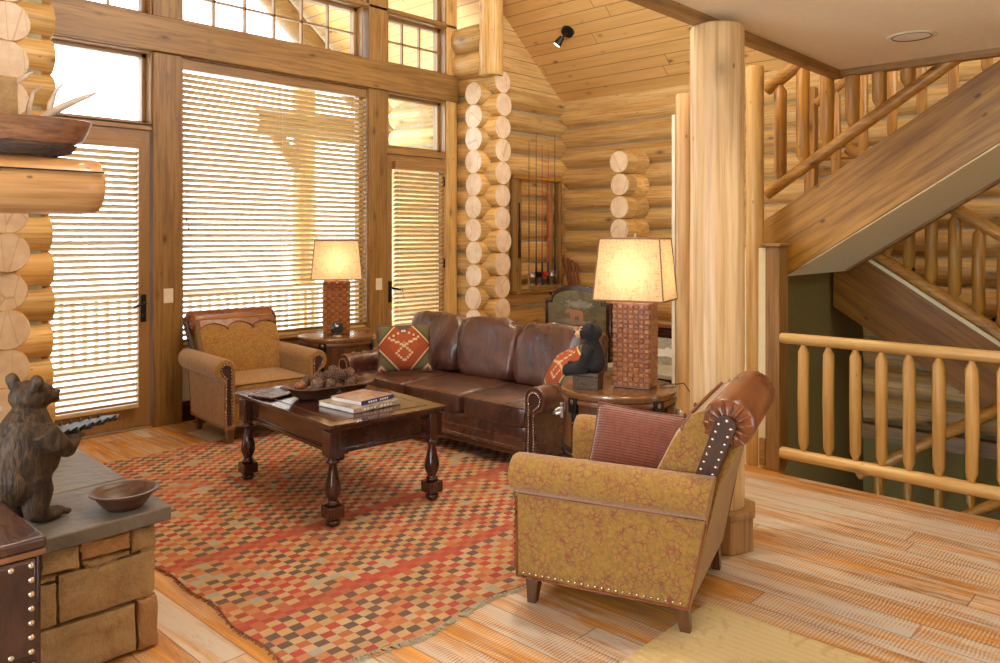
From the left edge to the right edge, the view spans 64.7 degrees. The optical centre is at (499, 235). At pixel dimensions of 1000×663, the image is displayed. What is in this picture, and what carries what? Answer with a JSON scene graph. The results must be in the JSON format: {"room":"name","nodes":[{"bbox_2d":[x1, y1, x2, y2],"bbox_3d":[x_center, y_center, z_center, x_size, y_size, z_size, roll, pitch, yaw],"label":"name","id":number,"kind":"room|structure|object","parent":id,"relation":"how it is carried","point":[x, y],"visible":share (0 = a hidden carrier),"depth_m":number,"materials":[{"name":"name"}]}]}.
{"room":"living room","nodes":[
{"label":"living room","id":0,"kind":"room"},
{"bbox_2d":[0,0,55,422],"bbox_3d":[-3.994,-0.943,4.765,0.894,5.329,2.295,0,0,43],"label":"wall","id":1,"kind":"structure","parent":0,"point":[27,27],"depth_m":5.34,"materials":[{"name":"wood"}]},
{"bbox_2d":[48,133,140,419],"bbox_3d":[-3.140,0.291,6.010,0.075,2.142,0.780,0,0,43],"label":"window blind","id":2,"kind":"object","parent":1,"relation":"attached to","point":[91,139],"visible":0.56,"depth_m":6.09,"materials":[{"name":"white"}]},
{"bbox_2d":[51,35,151,125],"bbox_3d":[-3.223,-1.192,6.082,0.160,0.605,1.012,0,0,43],"label":"window","id":3,"kind":"structure","parent":1,"relation":"in","point":[144,57],"depth_m":6.38,"materials":[{"name":"brown wood"}]},
{"bbox_2d":[54,114,151,439],"bbox_3d":[-3.182,0.320,6.074,0.192,2.460,0.975,0,0,43],"label":"door","id":4,"kind":"structure","parent":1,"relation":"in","point":[138,418],"depth_m":6.35,"materials":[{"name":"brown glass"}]},
{"bbox_2d":[85,0,151,13],"bbox_3d":[-3.171,-2.047,6.137,0.160,0.525,0.862,0,0,43],"label":"window","id":5,"kind":"structure","parent":1,"relation":"in","point":[145,6],"depth_m":6.41,"materials":[{"name":"brown wood"}]},
{"bbox_2d":[182,367,189,400],"bbox_3d":[-2.057,1.300,7.341,0.140,0.500,1.926,0,0,43],"label":"wall","id":6,"kind":"structure","parent":0,"point":[185,383],"depth_m":6.62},
{"bbox_2d":[150,51,181,426],"bbox_3d":[-2.792,0.028,6.541,0.200,3.045,0.246,0,0,43],"label":"wooden post","id":7,"kind":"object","parent":6,"relation":"attached to","point":[166,133],"depth_m":6.45,"materials":[{"name":"wood"}]},
{"bbox_2d":[164,288,172,302],"bbox_3d":[-2.714,0.490,6.470,0.012,0.120,0.080,0,0,43],"label":"light switch","id":8,"kind":"object","parent":6,"relation":"attached to","point":[168,293],"visible":1,"depth_m":6.47,"materials":[{"name":"white plastic"}]},
{"bbox_2d":[182,400,194,421],"bbox_3d":[-1.999,1.465,7.286,0.020,0.170,1.926,0,0,43],"label":"baseboard","id":9,"kind":"structure","parent":6,"relation":"attached to","point":[186,413],"depth_m":6.61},
{"bbox_2d":[182,57,367,346],"bbox_3d":[-2.057,-0.285,7.327,0.160,2.420,1.946,0,0,43],"label":"window","id":10,"kind":"structure","parent":6,"relation":"in","point":[365,228],"depth_m":7.98,"materials":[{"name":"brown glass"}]},
{"bbox_2d":[183,59,365,344],"bbox_3d":[-2.020,-0.279,7.304,0.075,2.402,1.910,0,0,43],"label":"window blind","id":11,"kind":"object","parent":10,"relation":"attached to","point":[188,65],"visible":0.88,"depth_m":7.21,"materials":[{"name":"white"}]},
{"bbox_2d":[182,328,369,349],"bbox_3d":[-2.017,0.938,7.303,0.130,0.025,1.926,0,0,43],"label":"trim","id":12,"kind":"structure","parent":6,"relation":"attached to","point":[360,329],"depth_m":7.32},
{"bbox_2d":[368,88,386,349],"bbox_3d":[-1.311,0.028,8.123,0.200,3.045,0.237,0,0,43],"label":"wooden post","id":13,"kind":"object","parent":6,"relation":"attached to","point":[377,99],"depth_m":8.04,"materials":[{"name":"wood"}]},
{"bbox_2d":[389,99,434,325],"bbox_3d":[-0.947,-0.065,9.382,0.890,3.476,0.268,0,0,43],"label":"wall","id":14,"kind":"structure","parent":0,"point":[412,123],"depth_m":9.33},
{"bbox_2d":[451,24,567,324],"bbox_3d":[0.173,-0.330,9.285,0.798,4.004,1.710,0,0,43],"label":"wall","id":15,"kind":"structure","parent":0,"point":[500,128],"depth_m":8.74,"materials":[{"name":"wood"}]},
{"bbox_2d":[152,0,181,19],"bbox_3d":[-2.792,-2.917,6.541,0.200,2.265,0.246,0,0,43],"label":"trim","id":16,"kind":"structure","parent":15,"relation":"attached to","point":[166,8],"depth_m":6.48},
{"bbox_2d":[50,0,458,102],"bbox_3d":[-2.060,-1.640,7.301,0.230,0.290,4.440,0,0,43],"label":"beam","id":17,"kind":"structure","parent":15,"relation":"attached to","point":[78,19],"depth_m":6.88,"materials":[{"name":"wood"}]},
{"bbox_2d":[182,0,362,56],"bbox_3d":[-2.079,-2.047,7.303,0.160,0.525,1.882,0,0,43],"label":"window","id":18,"kind":"structure","parent":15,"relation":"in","point":[356,11],"depth_m":7.74,"materials":[{"name":"brown wood"}]},
{"bbox_2d":[363,0,386,61],"bbox_3d":[-1.311,-2.768,8.123,0.200,1.965,0.237,0,0,43],"label":"trim","id":19,"kind":"structure","parent":15,"relation":"attached to","point":[374,18],"depth_m":8.03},
{"bbox_2d":[342,0,456,28],"bbox_3d":[-2.106,-2.330,7.275,0.200,0.040,4.540,0,0,43],"label":"trim","id":20,"kind":"structure","parent":15,"relation":"attached to","point":[364,4],"depth_m":8.32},
{"bbox_2d":[387,148,445,325],"bbox_3d":[-0.919,0.320,8.489,0.192,2.460,0.835,0,0,43],"label":"door","id":21,"kind":"structure","parent":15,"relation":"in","point":[392,154],"depth_m":8.33,"materials":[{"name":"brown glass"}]},
{"bbox_2d":[387,91,445,153],"bbox_3d":[-0.947,-1.202,8.512,0.160,0.585,0.840,0,0,43],"label":"window","id":22,"kind":"structure","parent":15,"relation":"in","point":[439,107],"depth_m":8.76,"materials":[{"name":"brown wood"}]},
{"bbox_2d":[387,12,445,73],"bbox_3d":[-0.947,-2.047,8.512,0.160,0.525,0.840,0,0,43],"label":"window","id":23,"kind":"structure","parent":15,"relation":"in","point":[439,33],"depth_m":8.64,"materials":[{"name":"brown wood"}]},
{"bbox_2d":[387,0,445,23],"bbox_3d":[-0.947,-2.650,8.512,0.160,0.600,0.840,0,0,43],"label":"window","id":24,"kind":"structure","parent":15,"relation":"in","point":[439,6],"depth_m":8.79,"materials":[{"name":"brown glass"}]},
{"bbox_2d":[392,161,444,325],"bbox_3d":[-0.860,0.281,8.444,0.075,2.122,0.700,0,0,43],"label":"window blind","id":25,"kind":"object","parent":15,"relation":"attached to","point":[398,165],"visible":0.77,"depth_m":8.42,"materials":[{"name":"white"}]},
{"bbox_2d":[435,0,456,314],"bbox_3d":[-0.607,-0.650,8.875,0.200,4.400,0.155,0,0,43],"label":"trim","id":26,"kind":"structure","parent":15,"relation":"attached to","point":[450,188],"depth_m":8.79,"materials":[{"name":"wood"}]},
{"bbox_2d":[479,0,502,76],"bbox_3d":[-0.095,-2.440,8.529,0.259,1.420,0.263,0,0,43],"label":"column","id":27,"kind":"structure","parent":15,"relation":"attached to","point":[490,11],"depth_m":8.42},
{"bbox_2d":[509,174,563,293],"bbox_3d":[0.446,-0.020,9.078,0.130,1.330,0.880,0,0,43],"label":"rack","id":28,"kind":"object","parent":15,"relation":"attached to","point":[515,179],"visible":0.8,"depth_m":8.95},
{"bbox_2d":[518,203,520,257],"bbox_3d":[0.218,-0.060,8.841,0.016,0.620,0.034,0,0,43],"label":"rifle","id":29,"kind":"object","parent":28,"relation":"hanging from","point":[519,228],"visible":1,"depth_m":8.83,"materials":[{"name":"black metal"}]},
{"bbox_2d":[528,159,535,288],"bbox_3d":[0.356,-0.235,8.894,0.088,1.670,0.078,0,0,6],"label":"fishing rod","id":30,"kind":"object","parent":28,"relation":"on","point":[530,273],"visible":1,"depth_m":8.91,"materials":[{"name":"black metal"}]},
{"bbox_2d":[509,288,556,293],"bbox_3d":[0.446,0.625,9.078,0.130,0.040,0.880,0,0,43],"label":"shelf","id":31,"kind":"object","parent":28,"relation":"attached to","point":[512,290],"depth_m":8.89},
{"bbox_2d":[535,174,542,285],"bbox_3d":[0.442,-0.285,9.002,0.083,1.770,0.085,0,0,43],"label":"fishing rod","id":32,"kind":"object","parent":28,"relation":"on","point":[539,274],"visible":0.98,"depth_m":9.01,"materials":[{"name":"black metal"}]},
{"bbox_2d":[541,192,548,284],"bbox_3d":[0.514,-0.225,9.079,0.083,1.650,0.085,0,0,43],"label":"fishing rod","id":33,"kind":"object","parent":28,"relation":"on","point":[545,273],"visible":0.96,"depth_m":9.08,"materials":[{"name":"black metal"}]},
{"bbox_2d":[547,170,554,284],"bbox_3d":[0.588,-0.215,9.142,0.088,1.630,0.078,0,0,6],"label":"fishing rod","id":34,"kind":"object","parent":28,"relation":"on","point":[551,272],"visible":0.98,"depth_m":9.17,"materials":[{"name":"black metal"}]},
{"bbox_2d":[554,162,556,283],"bbox_3d":[0.647,-0.300,9.252,0.041,1.800,0.028,0,0,43],"label":"fishing rod","id":35,"kind":"object","parent":28,"relation":"on","point":[555,270],"visible":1,"depth_m":9.25,"materials":[{"name":"black metal"}]},
{"bbox_2d":[503,15,558,98],"bbox_3d":[0.309,-2.133,9.165,0.080,1.106,1.400,0,0,43],"label":"wall","id":36,"kind":"structure","parent":0,"point":[509,37],"depth_m":9.03,"materials":[{"name":"brown wood"}]},
{"bbox_2d":[77,420,999,662],"bbox_3d":[0.637,1.675,3.788,9.250,0.250,9.400,0,0,43],"label":"floor","id":37,"kind":"structure","parent":0,"point":[883,579],"depth_m":3.36,"materials":[{"name":"wood"}]},
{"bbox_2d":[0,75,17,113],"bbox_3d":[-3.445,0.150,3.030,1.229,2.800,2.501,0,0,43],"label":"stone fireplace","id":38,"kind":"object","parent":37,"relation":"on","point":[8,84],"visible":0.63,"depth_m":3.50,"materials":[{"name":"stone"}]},
{"bbox_2d":[0,153,105,214],"bbox_3d":[-2.834,-0.234,2.824,0.270,0.272,2.647,0,0,43],"label":"log","id":39,"kind":"object","parent":38,"relation":"attached to","point":[29,184],"visible":1,"depth_m":3.54,"materials":[{"name":"brown wood"}]},
{"bbox_2d":[0,113,91,156],"bbox_3d":[-2.144,-0.449,3.562,0.263,0.182,0.582,0,0,43],"label":"bowl","id":40,"kind":"object","parent":39,"relation":"on","point":[35,135],"visible":0.94,"depth_m":3.51,"materials":[{"name":"brown wood"}]},
{"bbox_2d":[17,71,42,114],"bbox_3d":[-2.163,-0.624,3.576,0.037,0.254,0.179,0,0,40],"label":"antler mount","id":41,"kind":"object","parent":40,"relation":"in","point":[22,78],"visible":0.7,"depth_m":3.59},
{"bbox_2d":[40,80,97,116],"bbox_3d":[-2.016,-0.613,3.674,0.274,0.233,0.045,0,0,-41],"label":"antler mount","id":42,"kind":"object","parent":40,"relation":"in","point":[51,111],"visible":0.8,"depth_m":3.65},
{"bbox_2d":[0,501,45,662],"bbox_3d":[-1.614,1.189,2.101,0.470,0.722,0.620,0,0,43],"label":"chest","id":43,"kind":"object","parent":37,"relation":"on","point":[22,546],"visible":1,"depth_m":2.14,"materials":[{"name":"brown leather"}]},
{"bbox_2d":[22,450,170,662],"bbox_3d":[-2.517,1.284,2.477,1.200,0.532,2.575,0,0,43],"label":"stone hearth","id":44,"kind":"object","parent":37,"relation":"on","point":[99,603],"visible":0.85,"depth_m":2.85,"materials":[{"name":"stone"}]},
{"bbox_2d":[0,373,118,522],"bbox_3d":[-1.643,0.755,2.942,0.287,0.524,0.552,0,0,21],"label":"bear","id":45,"kind":"object","parent":44,"relation":"on","point":[32,446],"visible":0.99,"depth_m":2.77},
{"bbox_2d":[58,413,118,434],"bbox_3d":[-1.604,0.721,3.041,0.153,0.026,0.341,0,0,21],"label":"tray","id":46,"kind":"object","parent":45,"relation":"on","point":[72,428],"depth_m":3.04,"materials":[{"name":"black metal"}]},
{"bbox_2d":[88,479,158,512],"bbox_3d":[-1.409,0.984,2.964,0.226,0.068,0.244,0,0,43],"label":"wooden bowl","id":47,"kind":"object","parent":44,"relation":"on","point":[128,495],"visible":1,"depth_m":2.97,"materials":[{"name":"brown wood"}]},
{"bbox_2d":[178,306,326,443],"bbox_3d":[-2.032,1.081,6.399,0.907,0.937,0.946,0,0,-41],"label":"armchair","id":48,"kind":"object","parent":37,"relation":"on","point":[230,351],"visible":0.75,"depth_m":6.34,"materials":[{"name":"fabric"}]},
{"bbox_2d":[235,367,305,402],"bbox_3d":[-1.942,1.175,6.295,0.622,0.174,0.640,0,0,-41],"label":"seat cushion","id":49,"kind":"object","parent":48,"relation":"on","point":[246,378],"depth_m":6.16,"materials":[{"name":"fabric"}]},
{"bbox_2d":[103,430,563,662],"bbox_3d":[-0.849,1.542,4.837,3.356,0.015,2.805,0,0,45],"label":"rug","id":50,"kind":"object","parent":37,"relation":"on","point":[400,565],"visible":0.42,"depth_m":4.00,"materials":[{"name":"red fabric"}]},
{"bbox_2d":[235,385,446,526],"bbox_3d":[-1.000,1.265,4.828,0.773,0.552,1.220,0,0,-41],"label":"coffee table","id":51,"kind":"object","parent":50,"relation":"on","point":[337,433],"visible":0.94,"depth_m":4.51,"materials":[{"name":"brown wood"}]},
{"bbox_2d":[248,388,291,399],"bbox_3d":[-1.385,0.982,4.942,0.200,0.012,0.320,0,0,28],"label":"flat tray","id":52,"kind":"object","parent":51,"relation":"on","point":[276,393],"visible":0.56,"depth_m":4.87,"materials":[{"name":"paper"}]},
{"bbox_2d":[280,376,375,399],"bbox_3d":[-1.058,0.946,4.897,0.606,0.084,0.284,0,0,-37],"label":"dough bowl","id":53,"kind":"object","parent":51,"relation":"on","point":[363,381],"visible":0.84,"depth_m":4.78,"materials":[{"name":"brown wood"}]},
{"bbox_2d":[311,378,323,388],"bbox_3d":[-1.106,0.901,4.797,0.080,0.077,0.077,0,0,-41],"label":"decorative ball","id":54,"kind":"object","parent":53,"relation":"in","point":[317,383],"visible":0.93,"depth_m":4.77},
{"bbox_2d":[335,369,345,379],"bbox_3d":[-0.994,0.859,4.903,0.075,0.070,0.071,0,0,-23],"label":"pine cone","id":55,"kind":"object","parent":53,"relation":"in","point":[341,373],"visible":1,"depth_m":4.89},
{"bbox_2d":[318,398,400,413],"bbox_3d":[-0.822,0.974,4.627,0.333,0.028,0.345,0,0,41],"label":"book","id":56,"kind":"object","parent":51,"relation":"on","point":[350,408],"visible":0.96,"depth_m":4.52,"materials":[{"name":"paper"}]},
{"bbox_2d":[330,389,393,405],"bbox_3d":[-0.808,0.947,4.642,0.258,0.026,0.265,0,0,35],"label":"book","id":57,"kind":"object","parent":56,"relation":"on","point":[361,397],"visible":1,"depth_m":4.60,"materials":[{"name":"paper"}]},
{"bbox_2d":[338,311,612,455],"bbox_3d":[-0.213,1.093,6.135,2.252,0.913,0.956,0,0,43],"label":"leather sofa","id":58,"kind":"object","parent":50,"relation":"on","point":[489,372],"visible":0.55,"depth_m":5.85,"materials":[{"name":"leather"}]},
{"bbox_2d":[376,323,432,373],"bbox_3d":[-0.784,0.915,6.448,0.455,0.399,0.170,0,0,-11],"label":"throw pillow","id":59,"kind":"object","parent":58,"relation":"on","point":[401,347],"visible":1,"depth_m":6.40,"materials":[{"name":"fabric"}]},
{"bbox_2d":[357,370,461,394],"bbox_3d":[-0.720,1.199,6.510,0.649,0.208,0.770,0,0,43],"label":"seat cushion","id":60,"kind":"object","parent":58,"relation":"on","point":[392,381],"depth_m":6.25,"materials":[{"name":"leather"}]},
{"bbox_2d":[411,311,466,371],"bbox_3d":[-0.516,0.905,6.725,0.648,0.524,0.346,0,0,43],"label":"cushion","id":61,"kind":"object","parent":58,"relation":"on","point":[445,327],"depth_m":6.52,"materials":[{"name":"leather"}]},
{"bbox_2d":[407,373,517,413],"bbox_3d":[-0.264,1.203,6.082,0.655,0.203,0.770,0,0,43],"label":"seat cushion","id":62,"kind":"object","parent":58,"relation":"on","point":[449,389],"depth_m":5.89,"materials":[{"name":"leather"}]},
{"bbox_2d":[457,316,525,380],"bbox_3d":[-0.057,0.905,6.305,0.648,0.536,0.333,0,0,43],"label":"cushion","id":63,"kind":"object","parent":58,"relation":"on","point":[486,345],"depth_m":6.18,"materials":[{"name":"leather"}]},
{"bbox_2d":[463,383,534,427],"bbox_3d":[0.196,1.200,5.654,0.642,0.205,0.772,0,0,43],"label":"seat cushion","id":64,"kind":"object","parent":58,"relation":"on","point":[505,405],"depth_m":5.43,"materials":[{"name":"leather"}]},
{"bbox_2d":[513,322,584,385],"bbox_3d":[0.390,0.902,5.874,0.629,0.521,0.333,0,0,43],"label":"cushion","id":65,"kind":"object","parent":58,"relation":"on","point":[536,345],"depth_m":5.85,"materials":[{"name":"leather"}]},
{"bbox_2d":[542,344,582,384],"bbox_3d":[0.446,0.915,5.391,0.259,0.414,0.495,0,0,-33],"label":"throw pillow","id":66,"kind":"object","parent":58,"relation":"on","point":[554,374],"visible":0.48,"depth_m":5.35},
{"bbox_2d":[553,376,682,457],"bbox_3d":[0.706,1.220,4.703,0.733,0.660,0.690,0,0,-19],"label":"table","id":67,"kind":"object","parent":50,"relation":"on","point":[661,399],"visible":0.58,"depth_m":4.50,"materials":[{"name":"brown wood"}]},
{"bbox_2d":[573,371,603,389],"bbox_3d":[0.516,0.843,4.636,0.161,0.095,0.106,0,0,27],"label":"box","id":68,"kind":"object","parent":67,"relation":"on","point":[592,381],"visible":0.97,"depth_m":4.59,"materials":[{"name":"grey wood"}]},
{"bbox_2d":[561,320,604,375],"bbox_3d":[0.494,0.656,4.627,0.243,0.317,0.210,0,0,15],"label":"plush bear","id":69,"kind":"object","parent":68,"relation":"on","point":[592,359],"visible":1,"depth_m":4.56},
{"bbox_2d":[592,233,677,389],"bbox_3d":[0.802,0.435,4.681,0.429,0.901,0.318,0,0,27],"label":"table lamp","id":70,"kind":"object","parent":67,"relation":"on","point":[636,274],"visible":1,"depth_m":4.59,"materials":[{"name":"fabric"}]},
{"bbox_2d":[298,330,374,371],"bbox_3d":[-1.479,1.220,7.161,0.733,0.660,0.690,0,0,22],"label":"table","id":71,"kind":"object","parent":37,"relation":"on","point":[357,340],"visible":0.34,"depth_m":6.88,"materials":[{"name":"brown wood"}]},
{"bbox_2d":[311,237,361,334],"bbox_3d":[-1.492,0.449,7.213,0.455,0.874,0.337,0,0,-12],"label":"table lamp","id":72,"kind":"object","parent":71,"relation":"on","point":[336,262],"visible":0.95,"depth_m":7.10,"materials":[{"name":"white"}]},
{"bbox_2d":[331,321,342,336],"bbox_3d":[-1.442,0.822,6.989,0.083,0.136,0.126,0,0,43],"label":"globe","id":73,"kind":"object","parent":71,"relation":"on","point":[336,327],"visible":1,"depth_m":6.96,"materials":[{"name":"glass"}]},
{"bbox_2d":[545,285,612,362],"bbox_3d":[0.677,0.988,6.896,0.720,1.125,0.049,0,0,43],"label":"chair","id":74,"kind":"object","parent":37,"relation":"on","point":[573,305],"visible":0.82,"depth_m":6.85,"materials":[{"name":"paint"}]},
{"bbox_2d":[548,290,605,333],"bbox_3d":[0.665,0.887,6.883,0.630,0.825,0.008,0,0,43],"label":"painting","id":75,"kind":"object","parent":74,"relation":"attached to","point":[569,307],"depth_m":6.88},
{"bbox_2d":[608,323,671,382],"bbox_3d":[1.240,1.135,6.327,0.820,0.830,0.470,0,0,43],"label":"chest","id":76,"kind":"object","parent":37,"relation":"on","point":[664,331],"visible":0.06,"depth_m":6.43,"materials":[{"name":"beige wood"}]},
{"bbox_2d":[508,370,774,633],"bbox_3d":[0.661,1.081,3.477,0.975,0.937,0.940,0,0,25],"label":"armchair","id":77,"kind":"object","parent":37,"relation":"on","point":[642,534],"visible":1,"depth_m":3.12,"materials":[{"name":"gold fabric"}]},
{"bbox_2d":[588,401,686,468],"bbox_3d":[0.612,0.950,3.514,0.461,0.366,0.218,0,0,30],"label":"throw pillow","id":78,"kind":"object","parent":77,"relation":"on","point":[623,435],"visible":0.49,"depth_m":3.48,"materials":[{"name":"fabric"}]},
{"bbox_2d":[676,93,689,415],"bbox_3d":[1.321,0.265,5.696,0.104,2.570,0.107,0,0,43],"label":"log post","id":79,"kind":"object","parent":37,"relation":"on","point":[683,99],"visible":0.68,"depth_m":5.65,"materials":[{"name":"wood"}]},
{"bbox_2d":[690,20,754,555],"bbox_3d":[1.100,0.245,4.005,0.370,2.610,0.370,0,0,-27],"label":"column","id":80,"kind":"structure","parent":37,"relation":"on","point":[717,48],"depth_m":3.89,"materials":[{"name":"wood"}]},
{"bbox_2d":[620,603,880,662],"bbox_3d":[1.276,1.541,1.860,2.580,0.016,1.560,0,0,43],"label":"rug","id":81,"kind":"object","parent":37,"relation":"on","point":[718,634],"visible":0.95,"depth_m":2.96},
{"bbox_2d":[746,65,763,466],"bbox_3d":[1.731,0.200,5.366,0.120,2.700,0.123,0,0,43],"label":"newel post","id":82,"kind":"object","parent":37,"relation":"on","point":[754,74],"visible":0.78,"depth_m":5.32,"materials":[{"name":"wood"}]},
{"bbox_2d":[759,243,790,471],"bbox_3d":[1.837,0.800,5.271,0.145,1.500,0.175,0,0,43],"label":"wall post","id":83,"kind":"object","parent":37,"relation":"on","point":[776,254],"visible":1,"depth_m":5.21,"materials":[{"name":"wood"}]},
{"bbox_2d":[779,333,999,500],"bbox_3d":[2.540,1.047,4.540,1.900,0.831,0.084,0,0,43],"label":"log railing","id":84,"kind":"object","parent":83,"relation":"attached to","point":[970,487],"visible":1,"depth_m":4.67,"materials":[{"name":"wood"}]},
{"bbox_2d":[290,0,789,113],"bbox_3d":[1.391,-3.071,6.678,12.100,3.559,4.150,0,0,43],"label":"ceiling","id":85,"kind":"structure","parent":0,"point":[615,46],"depth_m":8.66,"materials":[{"name":"wood"}]},
{"bbox_2d":[553,25,573,46],"bbox_3d":[0.694,-2.158,8.574,0.225,0.228,0.139,0,0,8],"label":"spotlight","id":86,"kind":"object","parent":85,"relation":"attached to","point":[567,31],"visible":1,"depth_m":8.53,"materials":[{"name":"black metal"}]},
{"bbox_2d":[689,248,764,467],"bbox_3d":[1.566,0.815,5.542,0.689,1.470,0.110,0,0,43],"label":"wall","id":87,"kind":"structure","parent":0,"point":[761,277],"depth_m":5.30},
{"bbox_2d":[672,115,675,385],"bbox_3d":[1.267,0.335,5.739,0.027,2.430,0.030,0,0,43],"label":"trim","id":88,"kind":"structure","parent":87,"relation":"attached to","point":[673,116],"depth_m":5.72,"materials":[{"name":"beige wood"}]},
{"bbox_2d":[759,437,764,465],"bbox_3d":[1.754,1.440,5.273,0.040,0.180,0.025,0,0,43],"label":"baseboard","id":89,"kind":"structure","parent":87,"relation":"attached to","point":[761,440],"depth_m":5.27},
{"bbox_2d":[782,474,999,520],"bbox_3d":[3.534,1.692,3.554,4.700,0.276,0.020,0,0,43],"label":"trim","id":90,"kind":"structure","parent":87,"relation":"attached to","point":[782,474],"depth_m":4.68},
{"bbox_2d":[560,57,999,440],"bbox_3d":[3.159,0.146,7.249,7.700,3.409,0.600,0,0,43],"label":"wall","id":91,"kind":"structure","parent":0,"point":[617,159],"depth_m":8.56,"materials":[{"name":"wood"}]},
{"bbox_2d":[564,70,819,111],"bbox_3d":[3.407,-1.590,7.126,7.170,0.200,0.060,0,0,43],"label":"trim","id":92,"kind":"structure","parent":91,"relation":"attached to","point":[671,91],"depth_m":8.84,"materials":[{"name":"brown wood"}]},
{"bbox_2d":[833,259,999,407],"bbox_3d":[3.949,1.076,5.988,2.524,2.112,0.760,0,0,43],"label":"staircase","id":93,"kind":"structure","parent":91,"relation":"attached to","point":[872,295],"depth_m":6.18,"materials":[{"name":"wood"}]},
{"bbox_2d":[844,143,999,340],"bbox_3d":[3.620,0.313,5.831,2.098,2.152,0.103,0,0,43],"label":"log railing","id":94,"kind":"object","parent":93,"relation":"on","point":[973,314],"visible":0.59,"depth_m":5.95,"materials":[{"name":"wood"}]},
{"bbox_2d":[855,403,999,515],"bbox_3d":[3.617,1.552,5.655,2.074,2.134,0.092,0,0,43],"label":"log railing","id":95,"kind":"object","parent":93,"relation":"attached to","point":[989,413],"visible":0.23,"depth_m":5.91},
{"bbox_2d":[784,272,862,490],"bbox_3d":[2.477,2.000,6.374,0.100,3.500,2.310,0,0,43],"label":"wall","id":96,"kind":"structure","parent":0,"point":[811,310],"depth_m":6.42,"materials":[{"name":"paint"}]},
{"bbox_3d":[2.379,0.174,6.438,0.670,0.219,2.270,0,0,43],"label":"stair landing","id":97,"kind":"structure","parent":96,"relation":"on","visible":0},
{"bbox_2d":[804,86,817,192],"bbox_3d":[2.620,-0.593,6.651,0.090,1.314,0.090,0,0,43],"label":"post","id":98,"kind":"object","parent":97,"relation":"on","point":[811,177],"visible":0.24,"depth_m":6.60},
{"bbox_2d":[764,60,999,275],"bbox_3d":[2.900,-0.456,5.515,1.727,1.488,1.155,0,0,43],"label":"staircase","id":99,"kind":"structure","parent":97,"relation":"on","point":[946,156],"depth_m":5.17,"materials":[{"name":"wood"}]},
{"bbox_2d":[764,61,960,198],"bbox_3d":[2.451,-1.155,5.176,1.516,1.777,0.103,0,0,43],"label":"log railing","id":100,"kind":"object","parent":99,"relation":"attached to","point":[913,85],"visible":0.6,"depth_m":5.36,"materials":[{"name":"wood"}]},
{"bbox_2d":[813,58,992,173],"bbox_3d":[3.201,-1.239,5.992,1.640,1.876,0.088,0,0,43],"label":"log railing","id":101,"kind":"object","parent":99,"relation":"attached to","point":[953,75],"visible":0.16,"depth_m":6.14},
{"bbox_2d":[673,0,999,69],"bbox_3d":[2.343,-1.255,2.135,4.500,0.290,4.520,0,0,43],"label":"ceiling","id":102,"kind":"structure","parent":0,"point":[839,34],"depth_m":4.15,"materials":[{"name":"paint"}]},
{"bbox_2d":[627,0,842,79],"bbox_3d":[0.729,-1.240,3.682,0.070,0.360,4.570,0,0,43],"label":"trim","id":103,"kind":"structure","parent":102,"relation":"attached to","point":[670,8],"depth_m":4.39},
{"bbox_2d":[887,30,936,41],"bbox_3d":[2.283,-1.106,4.383,0.250,0.008,0.250,0,0,43],"label":"recessed light","id":104,"kind":"object","parent":102,"relation":"in","point":[916,35],"visible":1,"depth_m":4.36,"materials":[{"name":"white plastic"}]},
{"bbox_2d":[840,47,999,77],"bbox_3d":[3.916,-1.242,3.779,4.450,0.355,0.070,0,0,43],"label":"trim","id":105,"kind":"structure","parent":102,"relation":"attached to","point":[993,52],"depth_m":4.93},
{"bbox_2d":[863,438,999,519],"bbox_3d":[4.720,2.785,6.026,3.750,1.930,0.250,0,0,43],"label":"wall","id":106,"kind":"structure","parent":0,"point":[954,462],"depth_m":6.80,"materials":[{"name":"wood"}]},
{"bbox_2d":[861,421,996,459],"bbox_3d":[4.689,1.755,5.994,3.750,0.130,0.280,0,0,43],"label":"trim","id":107,"kind":"structure","parent":106,"relation":"on","point":[987,448],"depth_m":6.67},
{"label":"outside","id":108,"kind":"structure","parent":0,"visible":0},
{"bbox_2d":[49,244,354,380],"bbox_3d":[-81.494,2.650,227.057,410.600,0.200,380.000,0,0,43],"label":"ground","id":109,"kind":"structure","parent":108,"point":[114,245],"depth_m":43.33,"materials":[{"name":"white"}]},
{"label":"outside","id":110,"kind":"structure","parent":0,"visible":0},
{"bbox_2d":[53,374,135,415],"bbox_3d":[-3.806,1.665,7.676,2.550,0.170,12.000,0,0,43],"label":"deck","id":111,"kind":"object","parent":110,"point":[131,375],"visible":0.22,"depth_m":7.92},
{"bbox_2d":[49,283,393,374],"bbox_3d":[-4.274,1.035,8.456,0.060,0.830,10.500,0,0,43],"label":"porch railing","id":112,"kind":"object","parent":111,"relation":"on","point":[315,286],"visible":0.11,"depth_m":8.58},
{"bbox_2d":[292,88,315,327],"bbox_3d":[-2.608,-0.385,10.527,0.298,3.930,0.306,0,0,43],"label":"porch post","id":113,"kind":"object","parent":111,"relation":"on","point":[299,277],"visible":0.18,"depth_m":10.40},
{"bbox_2d":[269,136,299,169],"bbox_3d":[-2.779,-1.100,10.345,0.176,0.708,0.630,0,0,43],"label":"knee brace","id":114,"kind":"object","parent":113,"relation":"attached to","point":[269,136],"visible":0.16,"depth_m":10.27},
{"bbox_2d":[247,108,390,144],"bbox_3d":[-2.181,-1.450,10.983,0.342,0.350,2.750,0,0,43],"label":"tie beam","id":115,"kind":"structure","parent":113,"relation":"attached to","point":[253,108],"depth_m":10.32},
{"bbox_2d":[257,0,393,131],"bbox_3d":[-2.864,-2.971,10.254,0.319,3.178,3.744,0,0,43],"label":"log","id":116,"kind":"object","parent":113,"relation":"on","point":[285,8],"visible":0.23,"depth_m":10.29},
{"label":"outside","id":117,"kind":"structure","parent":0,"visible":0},
{"bbox_2d":[49,130,354,244],"bbox_3d":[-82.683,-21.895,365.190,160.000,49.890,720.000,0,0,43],"label":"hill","id":118,"kind":"structure","parent":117,"point":[120,149],"depth_m":266.05,"materials":[{"name":"white"}]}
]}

